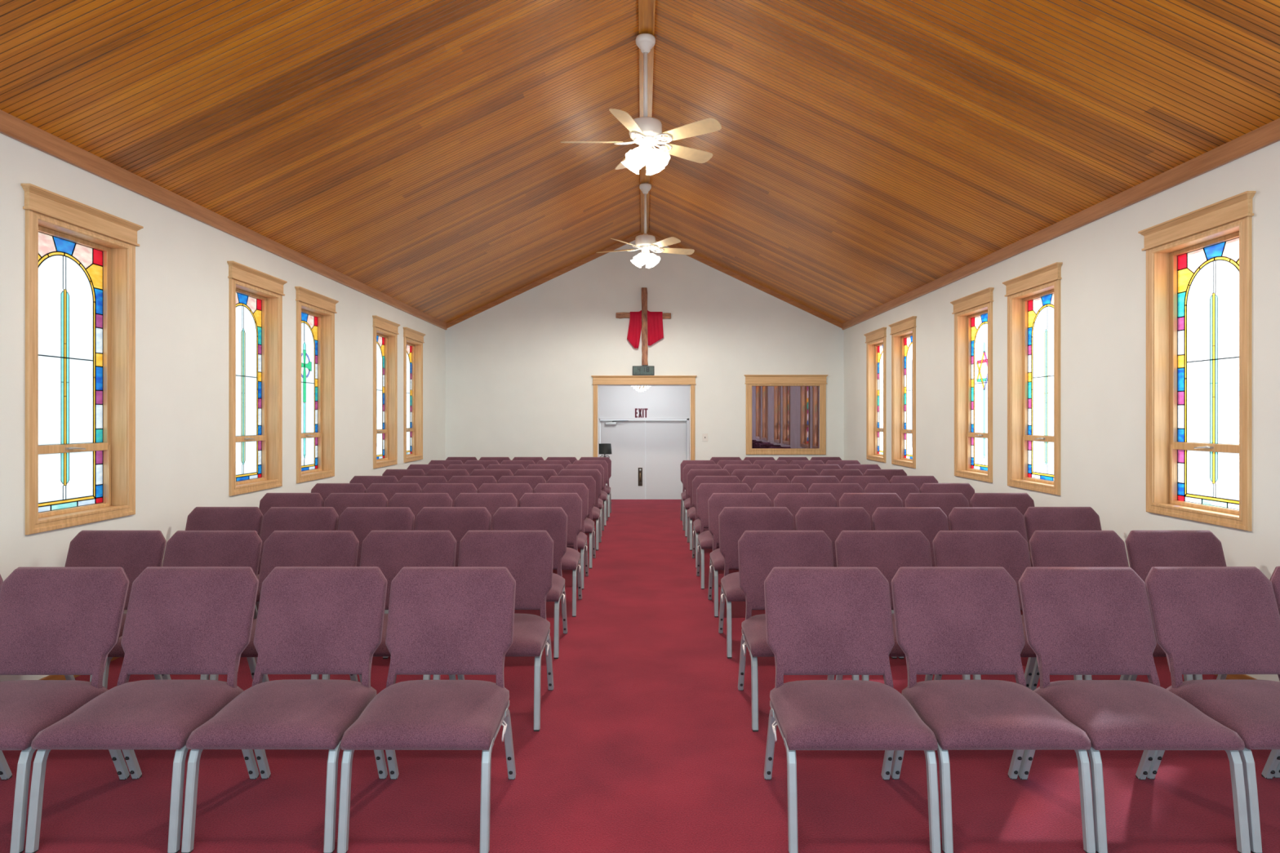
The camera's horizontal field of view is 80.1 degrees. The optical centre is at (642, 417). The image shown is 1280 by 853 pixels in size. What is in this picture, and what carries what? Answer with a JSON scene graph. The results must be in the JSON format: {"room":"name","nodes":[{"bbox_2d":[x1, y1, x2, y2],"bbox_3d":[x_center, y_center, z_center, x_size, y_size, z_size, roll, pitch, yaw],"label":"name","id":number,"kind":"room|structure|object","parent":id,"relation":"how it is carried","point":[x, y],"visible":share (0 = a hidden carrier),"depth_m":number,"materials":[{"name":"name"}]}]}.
{"room":"house of worship","nodes":[
{"label":"house of worship","id":0,"kind":"room"},
{"bbox_2d":[0,133,445,681],"bbox_3d":[-3.270,-0.036,5.580,0.160,2.992,13.760,0,0,0],"label":"wall","id":1,"kind":"structure","parent":0,"point":[182,281],"depth_m":5.25,"materials":[{"name":"white paint"}]},
{"bbox_2d":[20,183,143,534],"bbox_3d":[-3.244,-0.296,4.350,0.207,1.808,0.888,0,0,0],"label":"window","id":2,"kind":"structure","parent":1,"relation":"in","point":[80,258],"depth_m":4.43,"materials":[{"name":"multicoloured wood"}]},
{"bbox_2d":[0,109,447,329],"bbox_3d":[-3.176,-1.463,5.510,0.028,0.103,13.620,0,0,0],"label":"crown molding","id":3,"kind":"structure","parent":1,"relation":"attached to","point":[11,126],"depth_m":5.07,"materials":[{"name":"brown wood"}]},
{"bbox_2d":[226,261,287,496],"bbox_3d":[-3.244,-0.296,6.290,0.207,1.808,0.888,0,0,0],"label":"window","id":4,"kind":"structure","parent":1,"relation":"in","point":[255,296],"depth_m":6.44,"materials":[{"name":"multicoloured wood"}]},
{"bbox_2d":[294,286,338,483],"bbox_3d":[-3.244,-0.296,7.430,0.207,1.808,0.888,0,0,0],"label":"window","id":5,"kind":"structure","parent":1,"relation":"in","point":[315,312],"depth_m":7.63,"materials":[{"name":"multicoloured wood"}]},
{"bbox_2d":[372,315,399,468],"bbox_3d":[-3.244,-0.296,9.430,0.207,1.808,0.888,0,0,0],"label":"window","id":6,"kind":"structure","parent":1,"relation":"in","point":[385,332],"depth_m":9.73,"materials":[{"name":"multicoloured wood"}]},
{"bbox_2d":[403,327,425,462],"bbox_3d":[-3.244,-0.296,10.580,0.207,1.808,0.888,0,0,0],"label":"window","id":7,"kind":"structure","parent":1,"relation":"in","point":[413,340],"depth_m":10.87,"materials":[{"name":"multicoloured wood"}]},
{"bbox_2d":[0,0,1279,323],"bbox_3d":[0.030,-2.286,5.580,6.840,1.757,13.760,0,0,0],"label":"ceiling","id":8,"kind":"structure","parent":0,"point":[866,153],"depth_m":5.37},
{"bbox_2d":[560,33,721,174],"bbox_3d":[0.006,-2.430,5.880,1.273,1.045,1.219,0,0,18],"label":"ceiling fan","id":9,"kind":"object","parent":8,"relation":"hanging from","point":[646,131],"visible":1,"depth_m":5.87,"materials":[{"name":"white metal"}]},
{"bbox_2d":[595,182,694,268],"bbox_3d":[0.065,-2.430,9.638,1.273,1.045,1.219,0,0,-36],"label":"ceiling fan","id":10,"kind":"object","parent":8,"relation":"hanging from","point":[645,242],"visible":1,"depth_m":9.63,"materials":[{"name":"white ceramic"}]},
{"bbox_2d":[638,0,655,233],"bbox_3d":[0.030,-2.979,5.510,0.120,0.032,13.620,0,0,0],"label":"board","id":11,"kind":"object","parent":8,"relation":"attached to","point":[646,8],"visible":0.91,"depth_m":6.55,"materials":[{"name":"brown wood"}]},
{"bbox_2d":[0,499,1279,852],"bbox_3d":[0.030,1.820,6.725,6.760,0.720,16.050,0,0,0],"label":"floor","id":12,"kind":"structure","parent":0,"point":[646,741],"depth_m":3.06,"materials":[{"name":"red carpet"}]},
{"bbox_2d":[0,567,129,852],"bbox_3d":[-2.332,1.035,2.824,0.505,0.850,0.580,0,0,0],"label":"chair","id":13,"kind":"object","parent":12,"relation":"on","point":[54,620],"visible":0.81,"depth_m":2.99,"materials":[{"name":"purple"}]},
{"bbox_2d":[64,530,166,681],"bbox_3d":[-2.813,1.035,3.830,0.505,0.850,0.580,0,0,0],"label":"chair","id":14,"kind":"object","parent":12,"relation":"on","point":[133,551],"visible":0.14,"depth_m":4.04,"materials":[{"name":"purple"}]},
{"bbox_2d":[25,566,258,852],"bbox_3d":[-1.810,1.035,2.829,0.505,0.850,0.580,0,0,0],"label":"chair","id":15,"kind":"object","parent":12,"relation":"on","point":[179,620],"visible":0.94,"depth_m":2.96,"materials":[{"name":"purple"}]},
{"bbox_2d":[102,530,262,688],"bbox_3d":[-2.292,1.035,3.822,0.505,0.850,0.580,0,0,0],"label":"chair","id":16,"kind":"object","parent":12,"relation":"on","point":[184,548],"visible":0.23,"depth_m":4.04,"materials":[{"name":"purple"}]},
{"bbox_2d":[185,506,262,619],"bbox_3d":[-2.829,1.035,4.907,0.505,0.850,0.580,0,0,0],"label":"chair","id":17,"kind":"object","parent":12,"relation":"on","point":[201,518],"visible":0.15,"depth_m":5.13,"materials":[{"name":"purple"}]},
{"bbox_2d":[181,566,387,852],"bbox_3d":[-1.289,1.035,2.831,0.505,0.850,0.580,0,0,0],"label":"chair","id":18,"kind":"object","parent":12,"relation":"on","point":[310,620],"visible":0.95,"depth_m":2.97,"materials":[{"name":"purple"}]},
{"bbox_2d":[209,530,359,682],"bbox_3d":[-1.772,1.035,3.820,0.505,0.850,0.580,0,0,0],"label":"chair","id":19,"kind":"object","parent":12,"relation":"on","point":[282,548],"visible":0.23,"depth_m":4.04,"materials":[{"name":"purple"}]},
{"bbox_2d":[257,493,323,569],"bbox_3d":[-2.819,1.035,5.864,0.505,0.850,0.580,0,0,0],"label":"chair","id":20,"kind":"object","parent":12,"relation":"on","point":[268,500],"visible":0.13,"depth_m":6.09,"materials":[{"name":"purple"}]},
{"bbox_2d":[255,506,338,611],"bbox_3d":[-2.311,1.035,4.894,0.505,0.850,0.580,0,0,0],"label":"chair","id":21,"kind":"object","parent":12,"relation":"on","point":[276,518],"visible":0.18,"depth_m":5.12,"materials":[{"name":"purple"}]},
{"bbox_2d":[311,483,366,506],"bbox_3d":[-2.799,1.035,6.759,0.505,0.850,0.580,0,0,0],"label":"chair","id":22,"kind":"object","parent":12,"relation":"on","point":[324,490],"visible":0.19,"depth_m":6.99,"materials":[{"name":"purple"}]},
{"bbox_2d":[324,493,387,530],"bbox_3d":[-2.298,1.035,5.858,0.505,0.850,0.580,0,0,0],"label":"chair","id":23,"kind":"object","parent":12,"relation":"on","point":[340,502],"visible":0.21,"depth_m":6.09,"materials":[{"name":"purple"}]},
{"bbox_2d":[349,475,398,493],"bbox_3d":[-2.788,1.035,7.652,0.505,0.850,0.580,0,0,0],"label":"chair","id":24,"kind":"object","parent":12,"relation":"on","point":[366,481],"visible":0.08,"depth_m":7.89,"materials":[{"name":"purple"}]},
{"bbox_2d":[337,506,414,658],"bbox_3d":[-1.794,1.035,4.891,0.505,0.850,0.580,0,0,0],"label":"chair","id":25,"kind":"object","parent":12,"relation":"on","point":[362,521],"visible":0.13,"depth_m":5.11,"materials":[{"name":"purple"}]},
{"bbox_2d":[321,530,456,682],"bbox_3d":[-1.251,1.035,3.828,0.505,0.850,0.580,0,0,0],"label":"chair","id":26,"kind":"object","parent":12,"relation":"on","point":[391,551],"visible":0.2,"depth_m":4.04,"materials":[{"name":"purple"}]},
{"bbox_2d":[366,483,422,506],"bbox_3d":[-2.286,1.035,6.753,0.505,0.850,0.580,0,0,0],"label":"chair","id":27,"kind":"object","parent":12,"relation":"on","point":[388,490],"visible":0.17,"depth_m":6.99,"materials":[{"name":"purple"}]},
{"bbox_2d":[382,469,425,481],"bbox_3d":[-2.793,1.035,8.652,0.505,0.850,0.580,0,0,0],"label":"chair","id":28,"kind":"object","parent":12,"relation":"on","point":[398,473],"visible":0.18,"depth_m":8.89,"materials":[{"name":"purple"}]},
{"bbox_2d":[388,493,452,530],"bbox_3d":[-1.779,1.035,5.855,0.505,0.850,0.580,0,0,0],"label":"chair","id":29,"kind":"object","parent":12,"relation":"on","point":[415,502],"visible":0.09,"depth_m":6.08,"materials":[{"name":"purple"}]},
{"bbox_2d":[398,475,447,493],"bbox_3d":[-2.276,1.035,7.638,0.505,0.850,0.580,0,0,0],"label":"chair","id":30,"kind":"object","parent":12,"relation":"on","point":[422,481],"visible":0.16,"depth_m":7.88,"materials":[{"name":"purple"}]},
{"bbox_2d":[337,566,515,852],"bbox_3d":[-0.761,1.035,2.827,0.516,0.850,0.580,0,0,0],"label":"chair","id":31,"kind":"object","parent":12,"relation":"on","point":[442,620],"visible":1,"depth_m":2.96,"materials":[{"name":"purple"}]},
{"bbox_2d":[390,506,491,657],"bbox_3d":[-1.277,1.035,4.897,0.505,0.850,0.580,0,0,0],"label":"chair","id":32,"kind":"object","parent":12,"relation":"on","point":[457,520],"visible":0.16,"depth_m":5.12,"materials":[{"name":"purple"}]},
{"bbox_2d":[426,469,469,483],"bbox_3d":[-2.279,1.035,8.640,0.505,0.850,0.580,0,0,0],"label":"chair","id":33,"kind":"object","parent":12,"relation":"on","point":[447,473],"visible":0.2,"depth_m":8.88,"materials":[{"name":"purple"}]},
{"bbox_2d":[422,483,477,506],"bbox_3d":[-1.776,1.035,6.750,0.505,0.850,0.580,0,0,0],"label":"chair","id":34,"kind":"object","parent":12,"relation":"on","point":[454,490],"visible":0.22,"depth_m":6.98,"materials":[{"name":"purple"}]},
{"bbox_2d":[448,475,497,493],"bbox_3d":[-1.764,1.035,7.645,0.505,0.850,0.580,0,0,0],"label":"chair","id":35,"kind":"object","parent":12,"relation":"on","point":[477,481],"visible":0.19,"depth_m":7.88,"materials":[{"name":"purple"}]},
{"bbox_2d":[453,493,517,530],"bbox_3d":[-1.259,1.035,5.856,0.505,0.850,0.580,0,0,0],"label":"chair","id":36,"kind":"object","parent":12,"relation":"on","point":[492,502],"visible":0.12,"depth_m":6.08,"materials":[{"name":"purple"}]},
{"bbox_2d":[470,469,513,483],"bbox_3d":[-1.765,1.035,8.639,0.505,0.850,0.580,0,0,0],"label":"chair","id":37,"kind":"object","parent":12,"relation":"on","point":[497,473],"visible":0.21,"depth_m":8.87,"materials":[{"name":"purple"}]},
{"bbox_2d":[432,530,554,731],"bbox_3d":[-0.725,1.035,3.830,0.516,0.850,0.580,0,0,0],"label":"chair","id":38,"kind":"object","parent":12,"relation":"on","point":[527,555],"visible":0.66,"depth_m":4.02,"materials":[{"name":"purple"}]},
{"bbox_2d":[477,483,533,506],"bbox_3d":[-1.262,1.035,6.749,0.505,0.850,0.580,0,0,0],"label":"chair","id":39,"kind":"object","parent":12,"relation":"on","point":[518,490],"visible":0.12,"depth_m":6.98,"materials":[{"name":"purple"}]},
{"bbox_2d":[497,475,546,493],"bbox_3d":[-1.252,1.035,7.641,0.505,0.850,0.580,0,0,0],"label":"chair","id":40,"kind":"object","parent":12,"relation":"on","point":[533,481],"visible":0.18,"depth_m":7.88,"materials":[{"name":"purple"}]},
{"bbox_2d":[492,506,567,658],"bbox_3d":[-0.755,1.035,4.893,0.516,0.850,0.580,0,0,0],"label":"chair","id":41,"kind":"object","parent":12,"relation":"on","point":[553,520],"visible":0.52,"depth_m":5.10,"materials":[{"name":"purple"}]},
{"bbox_2d":[514,469,557,483],"bbox_3d":[-1.250,1.035,8.639,0.505,0.850,0.580,0,0,0],"label":"chair","id":42,"kind":"object","parent":12,"relation":"on","point":[546,473],"visible":0.12,"depth_m":8.88,"materials":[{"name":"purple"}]},
{"bbox_2d":[519,493,582,617],"bbox_3d":[-0.734,1.035,5.859,0.516,0.850,0.580,0,0,0],"label":"chair","id":43,"kind":"object","parent":12,"relation":"on","point":[571,503],"visible":0.48,"depth_m":6.06,"materials":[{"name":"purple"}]},
{"bbox_2d":[533,483,588,589],"bbox_3d":[-0.746,1.035,6.750,0.516,0.850,0.580,0,0,0],"label":"chair","id":44,"kind":"object","parent":12,"relation":"on","point":[580,489],"visible":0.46,"depth_m":6.97,"materials":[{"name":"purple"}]},
{"bbox_2d":[546,475,595,568],"bbox_3d":[-0.735,1.035,7.640,0.516,0.850,0.580,0,0,0],"label":"chair","id":45,"kind":"object","parent":12,"relation":"on","point":[588,481],"visible":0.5,"depth_m":7.84,"materials":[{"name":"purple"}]},
{"bbox_2d":[558,469,601,550],"bbox_3d":[-0.736,1.035,8.643,0.505,0.850,0.580,0,0,0],"label":"chair","id":46,"kind":"object","parent":12,"relation":"on","point":[596,474],"visible":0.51,"depth_m":8.85,"materials":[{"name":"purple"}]},
{"bbox_2d":[564,464,604,536],"bbox_3d":[-0.751,1.035,9.572,0.505,0.850,0.580,0,0,0],"label":"chair","id":47,"kind":"object","parent":12,"relation":"on","point":[599,467],"visible":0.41,"depth_m":9.80,"materials":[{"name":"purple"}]},
{"bbox_2d":[572,460,608,525],"bbox_3d":[-0.744,1.035,10.528,0.505,0.850,0.580,0,0,0],"label":"chair","id":48,"kind":"object","parent":12,"relation":"on","point":[604,495],"visible":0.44,"depth_m":10.73,"materials":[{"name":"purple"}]},
{"bbox_2d":[578,457,611,517],"bbox_3d":[-0.732,1.035,11.388,0.505,0.850,0.580,0,0,0],"label":"chair","id":49,"kind":"object","parent":12,"relation":"on","point":[607,460],"visible":0.36,"depth_m":11.59,"materials":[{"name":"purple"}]},
{"bbox_2d":[680,460,715,525],"bbox_3d":[0.786,1.035,10.528,0.505,0.850,0.580,0,0,0],"label":"chair","id":50,"kind":"object","parent":12,"relation":"on","point":[683,463],"visible":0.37,"depth_m":10.75,"materials":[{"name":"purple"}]},
{"bbox_2d":[683,464,721,537],"bbox_3d":[0.771,1.035,9.578,0.505,0.850,0.580,0,0,0],"label":"chair","id":51,"kind":"object","parent":12,"relation":"on","point":[687,468],"visible":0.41,"depth_m":9.78,"materials":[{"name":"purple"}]},
{"bbox_2d":[687,469,730,550],"bbox_3d":[0.769,1.035,8.638,0.505,0.850,0.580,0,0,0],"label":"chair","id":52,"kind":"object","parent":12,"relation":"on","point":[691,474],"visible":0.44,"depth_m":8.85,"materials":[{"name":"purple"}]},
{"bbox_2d":[692,475,740,568],"bbox_3d":[0.759,1.035,7.649,0.516,0.850,0.580,0,0,0],"label":"chair","id":53,"kind":"object","parent":12,"relation":"on","point":[696,482],"visible":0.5,"depth_m":7.87,"materials":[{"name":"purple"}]},
{"bbox_2d":[696,483,751,589],"bbox_3d":[0.742,1.035,6.755,0.516,0.850,0.580,0,0,0],"label":"chair","id":54,"kind":"object","parent":12,"relation":"on","point":[704,491],"visible":0.47,"depth_m":6.95,"materials":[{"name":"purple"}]},
{"bbox_2d":[707,493,771,617],"bbox_3d":[0.770,1.035,5.849,0.516,0.850,0.580,0,0,0],"label":"chair","id":55,"kind":"object","parent":12,"relation":"on","point":[717,502],"visible":0.45,"depth_m":6.06,"materials":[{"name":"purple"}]},
{"bbox_2d":[731,469,774,483],"bbox_3d":[1.286,1.035,8.639,0.505,0.850,0.580,0,0,0],"label":"chair","id":56,"kind":"object","parent":12,"relation":"on","point":[740,474],"visible":0.23,"depth_m":8.87,"materials":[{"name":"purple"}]},
{"bbox_2d":[718,506,794,658],"bbox_3d":[0.760,1.035,4.900,0.516,0.850,0.580,0,0,0],"label":"chair","id":57,"kind":"object","parent":12,"relation":"on","point":[733,522],"visible":0.52,"depth_m":5.10,"materials":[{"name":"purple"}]},
{"bbox_2d":[741,475,790,493],"bbox_3d":[1.278,1.035,7.644,0.505,0.850,0.580,0,0,0],"label":"chair","id":58,"kind":"object","parent":12,"relation":"on","point":[751,481],"visible":0.16,"depth_m":7.88,"materials":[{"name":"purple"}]},
{"bbox_2d":[752,483,807,506],"bbox_3d":[1.262,1.035,6.758,0.505,0.850,0.580,0,0,0],"label":"chair","id":59,"kind":"object","parent":12,"relation":"on","point":[771,490],"visible":0.14,"depth_m":6.99,"materials":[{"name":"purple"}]},
{"bbox_2d":[775,469,818,483],"bbox_3d":[1.804,1.035,8.638,0.505,0.850,0.580,0,0,0],"label":"chair","id":60,"kind":"object","parent":12,"relation":"on","point":[789,473],"visible":0.09,"depth_m":8.87,"materials":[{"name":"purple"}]},
{"bbox_2d":[737,530,859,732],"bbox_3d":[0.757,1.035,3.826,0.516,0.850,0.580,0,0,0],"label":"chair","id":61,"kind":"object","parent":12,"relation":"on","point":[759,552],"visible":0.57,"depth_m":4.02,"materials":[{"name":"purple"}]},
{"bbox_2d":[773,493,836,530],"bbox_3d":[1.304,1.035,5.856,0.505,0.850,0.580,0,0,0],"label":"chair","id":62,"kind":"object","parent":12,"relation":"on","point":[793,502],"visible":0.11,"depth_m":6.08,"materials":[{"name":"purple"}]},
{"bbox_2d":[791,475,839,493],"bbox_3d":[1.790,1.035,7.646,0.505,0.850,0.580,0,0,0],"label":"chair","id":63,"kind":"object","parent":12,"relation":"on","point":[806,481],"visible":0.16,"depth_m":7.88,"materials":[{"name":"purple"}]},
{"bbox_2d":[808,483,863,506],"bbox_3d":[1.776,1.035,6.751,0.505,0.850,0.580,0,0,0],"label":"chair","id":64,"kind":"object","parent":12,"relation":"on","point":[837,490],"visible":0.09,"depth_m":6.99,"materials":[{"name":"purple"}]},
{"bbox_2d":[819,469,862,483],"bbox_3d":[2.320,1.035,8.645,0.505,0.850,0.580,0,0,0],"label":"chair","id":65,"kind":"object","parent":12,"relation":"on","point":[839,474],"visible":0.13,"depth_m":8.88,"materials":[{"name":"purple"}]},
{"bbox_2d":[795,506,897,658],"bbox_3d":[1.284,1.035,4.893,0.505,0.850,0.580,0,0,0],"label":"chair","id":66,"kind":"object","parent":12,"relation":"on","point":[831,520],"visible":0.22,"depth_m":5.11,"materials":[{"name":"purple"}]},
{"bbox_2d":[764,567,941,852],"bbox_3d":[0.737,1.035,2.824,0.516,0.850,0.580,0,0,0],"label":"chair","id":67,"kind":"object","parent":12,"relation":"on","point":[820,620],"visible":1,"depth_m":2.96,"materials":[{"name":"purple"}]},
{"bbox_2d":[840,475,888,493],"bbox_3d":[2.304,1.035,7.649,0.505,0.850,0.580,0,0,0],"label":"chair","id":68,"kind":"object","parent":12,"relation":"on","point":[863,481],"visible":0.12,"depth_m":7.89,"materials":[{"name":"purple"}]},
{"bbox_2d":[839,493,902,530],"bbox_3d":[1.829,1.035,5.858,0.505,0.850,0.580,0,0,0],"label":"chair","id":69,"kind":"object","parent":12,"relation":"on","point":[869,502],"visible":0.12,"depth_m":6.09,"materials":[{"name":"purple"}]},
{"bbox_2d":[863,469,906,483],"bbox_3d":[2.837,1.035,8.651,0.505,0.850,0.580,0,0,0],"label":"chair","id":70,"kind":"object","parent":12,"relation":"on","point":[888,473],"visible":0.14,"depth_m":8.89,"materials":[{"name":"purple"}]},
{"bbox_2d":[864,483,919,506],"bbox_3d":[2.292,1.035,6.752,0.505,0.850,0.580,0,0,0],"label":"chair","id":71,"kind":"object","parent":12,"relation":"on","point":[902,490],"visible":0.14,"depth_m":6.99,"materials":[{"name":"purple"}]},
{"bbox_2d":[835,530,970,680],"bbox_3d":[1.283,1.035,3.825,0.505,0.850,0.580,0,0,0],"label":"chair","id":72,"kind":"object","parent":12,"relation":"on","point":[888,551],"visible":0.17,"depth_m":4.04,"materials":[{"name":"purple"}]},
{"bbox_2d":[871,506,948,658],"bbox_3d":[1.802,1.035,4.890,0.505,0.850,0.580,0,0,0],"label":"chair","id":73,"kind":"object","parent":12,"relation":"on","point":[930,521],"visible":0.2,"depth_m":5.11,"materials":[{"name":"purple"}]},
{"bbox_2d":[889,475,937,493],"bbox_3d":[2.817,1.035,7.659,0.505,0.850,0.580,0,0,0],"label":"chair","id":74,"kind":"object","parent":12,"relation":"on","point":[918,481],"visible":0.19,"depth_m":7.90,"materials":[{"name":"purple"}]},
{"bbox_2d":[905,493,968,530],"bbox_3d":[2.357,1.035,5.853,0.505,0.850,0.580,0,0,0],"label":"chair","id":75,"kind":"object","parent":12,"relation":"on","point":[946,502],"visible":0.16,"depth_m":6.08,"materials":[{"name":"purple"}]},
{"bbox_2d":[919,483,974,506],"bbox_3d":[2.806,1.035,6.769,0.505,0.850,0.580,0,0,0],"label":"chair","id":76,"kind":"object","parent":12,"relation":"on","point":[966,490],"visible":0.09,"depth_m":7.00,"materials":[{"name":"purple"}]},
{"bbox_2d":[948,506,1029,551],"bbox_3d":[2.320,1.035,4.888,0.505,0.850,0.580,0,0,0],"label":"chair","id":77,"kind":"object","parent":12,"relation":"on","point":[961,518],"visible":0.12,"depth_m":5.11,"materials":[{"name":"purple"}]},
{"bbox_2d":[890,566,1095,852],"bbox_3d":[1.260,1.035,2.828,0.505,0.850,0.580,0,0,0],"label":"chair","id":78,"kind":"object","parent":12,"relation":"on","point":[949,620],"visible":0.94,"depth_m":2.96,"materials":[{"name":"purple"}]},
{"bbox_2d":[970,493,1034,567],"bbox_3d":[2.883,1.035,5.858,0.505,0.850,0.580,0,0,0],"label":"chair","id":79,"kind":"object","parent":12,"relation":"on","point":[1022,501],"visible":0.19,"depth_m":6.09,"materials":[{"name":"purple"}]},
{"bbox_2d":[932,530,1082,688],"bbox_3d":[1.804,1.035,3.819,0.505,0.850,0.580,0,0,0],"label":"chair","id":80,"kind":"object","parent":12,"relation":"on","point":[1007,549],"visible":0.2,"depth_m":4.03,"materials":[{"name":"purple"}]},
{"bbox_2d":[1023,506,1102,551],"bbox_3d":[2.838,1.035,4.907,0.505,0.850,0.580,0,0,0],"label":"chair","id":81,"kind":"object","parent":12,"relation":"on","point":[1036,518],"visible":0.17,"depth_m":5.13,"materials":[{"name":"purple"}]},
{"bbox_2d":[1028,530,1193,690],"bbox_3d":[2.325,1.035,3.826,0.505,0.850,0.580,0,0,0],"label":"chair","id":82,"kind":"object","parent":12,"relation":"on","point":[1048,548],"visible":0.2,"depth_m":4.04,"materials":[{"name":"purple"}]},
{"bbox_2d":[1017,567,1250,852],"bbox_3d":[1.774,1.035,2.825,0.505,0.850,0.580,0,0,0],"label":"chair","id":83,"kind":"object","parent":12,"relation":"on","point":[1077,620],"visible":0.92,"depth_m":2.96,"materials":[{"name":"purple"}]},
{"bbox_2d":[1124,530,1226,680],"bbox_3d":[2.847,1.035,3.832,0.505,0.850,0.580,0,0,0],"label":"chair","id":84,"kind":"object","parent":12,"relation":"on","point":[1146,549],"visible":0.19,"depth_m":4.05,"materials":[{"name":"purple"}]},
{"bbox_2d":[1144,566,1279,852],"bbox_3d":[2.292,1.035,2.830,0.505,0.850,0.580,0,0,0],"label":"chair","id":85,"kind":"object","parent":12,"relation":"on","point":[1206,620],"visible":0.87,"depth_m":2.99,"materials":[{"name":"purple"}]},
{"bbox_2d":[1269,566,1279,777],"bbox_3d":[2.807,1.035,2.840,0.505,0.850,0.580,0,0,0],"label":"chair","id":86,"kind":"object","parent":12,"relation":"on","point":[1275,577],"visible":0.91,"depth_m":3.08,"materials":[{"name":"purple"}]},
{"bbox_2d":[599,386,688,417],"bbox_3d":[0.050,0.510,14.580,3.920,3.340,0.160,0,0,0],"label":"wall","id":87,"kind":"structure","parent":0,"point":[615,402],"depth_m":14.50,"materials":[{"name":"white paint"}]},
{"bbox_2d":[600,420,645,499],"bbox_3d":[-0.380,1.065,14.525,0.863,2.010,0.121,0,0,0],"label":"door","id":88,"kind":"structure","parent":87,"relation":"in","point":[627,438],"depth_m":14.54,"materials":[{"name":"white paint"}]},
{"bbox_2d":[599,417,688,460],"bbox_3d":[0.011,1.049,14.544,1.743,2.062,0.112,0,0,0],"label":"door frame","id":89,"kind":"structure","parent":87,"relation":"attached to","point":[600,419],"depth_m":14.49,"materials":[{"name":"white paint"}]},
{"bbox_2d":[645,420,686,499],"bbox_3d":[0.444,1.065,14.562,0.781,2.010,0.045,0,0,0],"label":"door","id":90,"kind":"structure","parent":87,"relation":"in","point":[665,440],"depth_m":14.54,"materials":[{"name":"white paint"}]},
{"bbox_2d":[445,240,844,460],"bbox_3d":[0.030,-0.792,12.390,6.440,4.505,0.140,0,0,0],"label":"wall","id":91,"kind":"structure","parent":0,"point":[519,370],"depth_m":12.32,"materials":[{"name":"white paint"}]},
{"bbox_2d":[446,231,644,328],"bbox_3d":[-1.570,-2.224,12.300,3.200,1.582,0.040,0,0,0],"label":"trim","id":92,"kind":"structure","parent":91,"relation":"attached to","point":[632,238],"depth_m":12.29,"materials":[{"name":"brown wood"}]},
{"bbox_2d":[616,287,671,364],"bbox_3d":[0.013,-1.463,12.275,0.885,1.246,0.066,0,0,0],"label":"wooden cross","id":93,"kind":"object","parent":91,"relation":"attached to","point":[644,290],"visible":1,"depth_m":12.24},
{"bbox_2d":[626,310,663,348],"bbox_3d":[0.042,-1.421,12.271,0.587,0.621,0.093,0,0,0],"label":"cloth","id":94,"kind":"object","parent":93,"relation":"hanging from","point":[655,320],"visible":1,"depth_m":12.24,"materials":[{"name":"red"}]},
{"bbox_2d":[591,375,697,460],"bbox_3d":[0.022,0.394,12.366,1.701,2.132,0.189,0,0,0],"label":"door frame","id":95,"kind":"structure","parent":91,"relation":"attached to","point":[597,380],"depth_m":12.30,"materials":[{"name":"brown wood"}]},
{"bbox_2d":[647,231,842,328],"bbox_3d":[1.630,-2.224,12.300,3.200,1.582,0.040,0,0,0],"label":"trim","id":96,"kind":"structure","parent":91,"relation":"attached to","point":[693,255],"depth_m":12.29,"materials":[{"name":"brown wood"}]},
{"bbox_2d":[743,374,828,454],"bbox_3d":[2.312,-0.040,12.312,1.351,1.290,0.081,0,0,0],"label":"window","id":97,"kind":"structure","parent":91,"relation":"in","point":[751,380],"depth_m":12.30,"materials":[{"name":"brown wood"}]},
{"bbox_2d":[751,386,817,448],"bbox_3d":[2.313,0.010,12.538,1.496,1.450,0.101,0,0,0],"label":"window pane","id":98,"kind":"object","parent":97,"relation":"in","point":[784,417],"visible":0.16,"depth_m":12.54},
{"bbox_2d":[844,140,1279,682],"bbox_3d":[3.330,-0.036,5.580,0.160,2.992,13.760,0,0,0],"label":"wall","id":99,"kind":"structure","parent":0,"point":[1103,282],"depth_m":5.35,"materials":[{"name":"white paint"}]},
{"bbox_2d":[863,327,886,462],"bbox_3d":[3.304,-0.296,10.590,0.207,1.808,0.888,0,0,0],"label":"window","id":100,"kind":"structure","parent":99,"relation":"in","point":[875,342],"depth_m":10.90,"materials":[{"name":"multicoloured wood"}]},
{"bbox_2d":[888,315,916,468],"bbox_3d":[3.304,-0.296,9.480,0.207,1.808,0.888,0,0,0],"label":"window","id":101,"kind":"structure","parent":99,"relation":"in","point":[903,332],"depth_m":9.77,"materials":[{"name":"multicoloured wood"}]},
{"bbox_2d":[950,287,994,482],"bbox_3d":[3.304,-0.296,7.490,0.207,1.808,0.888,0,0,0],"label":"window","id":102,"kind":"structure","parent":99,"relation":"in","point":[973,313],"depth_m":7.67,"materials":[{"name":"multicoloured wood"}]},
{"bbox_2d":[1002,262,1062,495],"bbox_3d":[3.304,-0.296,6.340,0.207,1.808,0.888,0,0,0],"label":"window","id":103,"kind":"structure","parent":99,"relation":"in","point":[1033,297],"depth_m":6.50,"materials":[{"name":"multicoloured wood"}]},
{"bbox_2d":[842,117,1279,329],"bbox_3d":[3.236,-1.463,5.510,0.028,0.103,13.620,0,0,0],"label":"crown molding","id":104,"kind":"structure","parent":99,"relation":"attached to","point":[1268,134],"depth_m":5.21,"materials":[{"name":"brown wood"}]},
{"bbox_2d":[1137,191,1256,531],"bbox_3d":[3.304,-0.296,4.480,0.207,1.808,0.888,0,0,0],"label":"window","id":105,"kind":"structure","parent":99,"relation":"in","point":[1199,261],"depth_m":4.57,"materials":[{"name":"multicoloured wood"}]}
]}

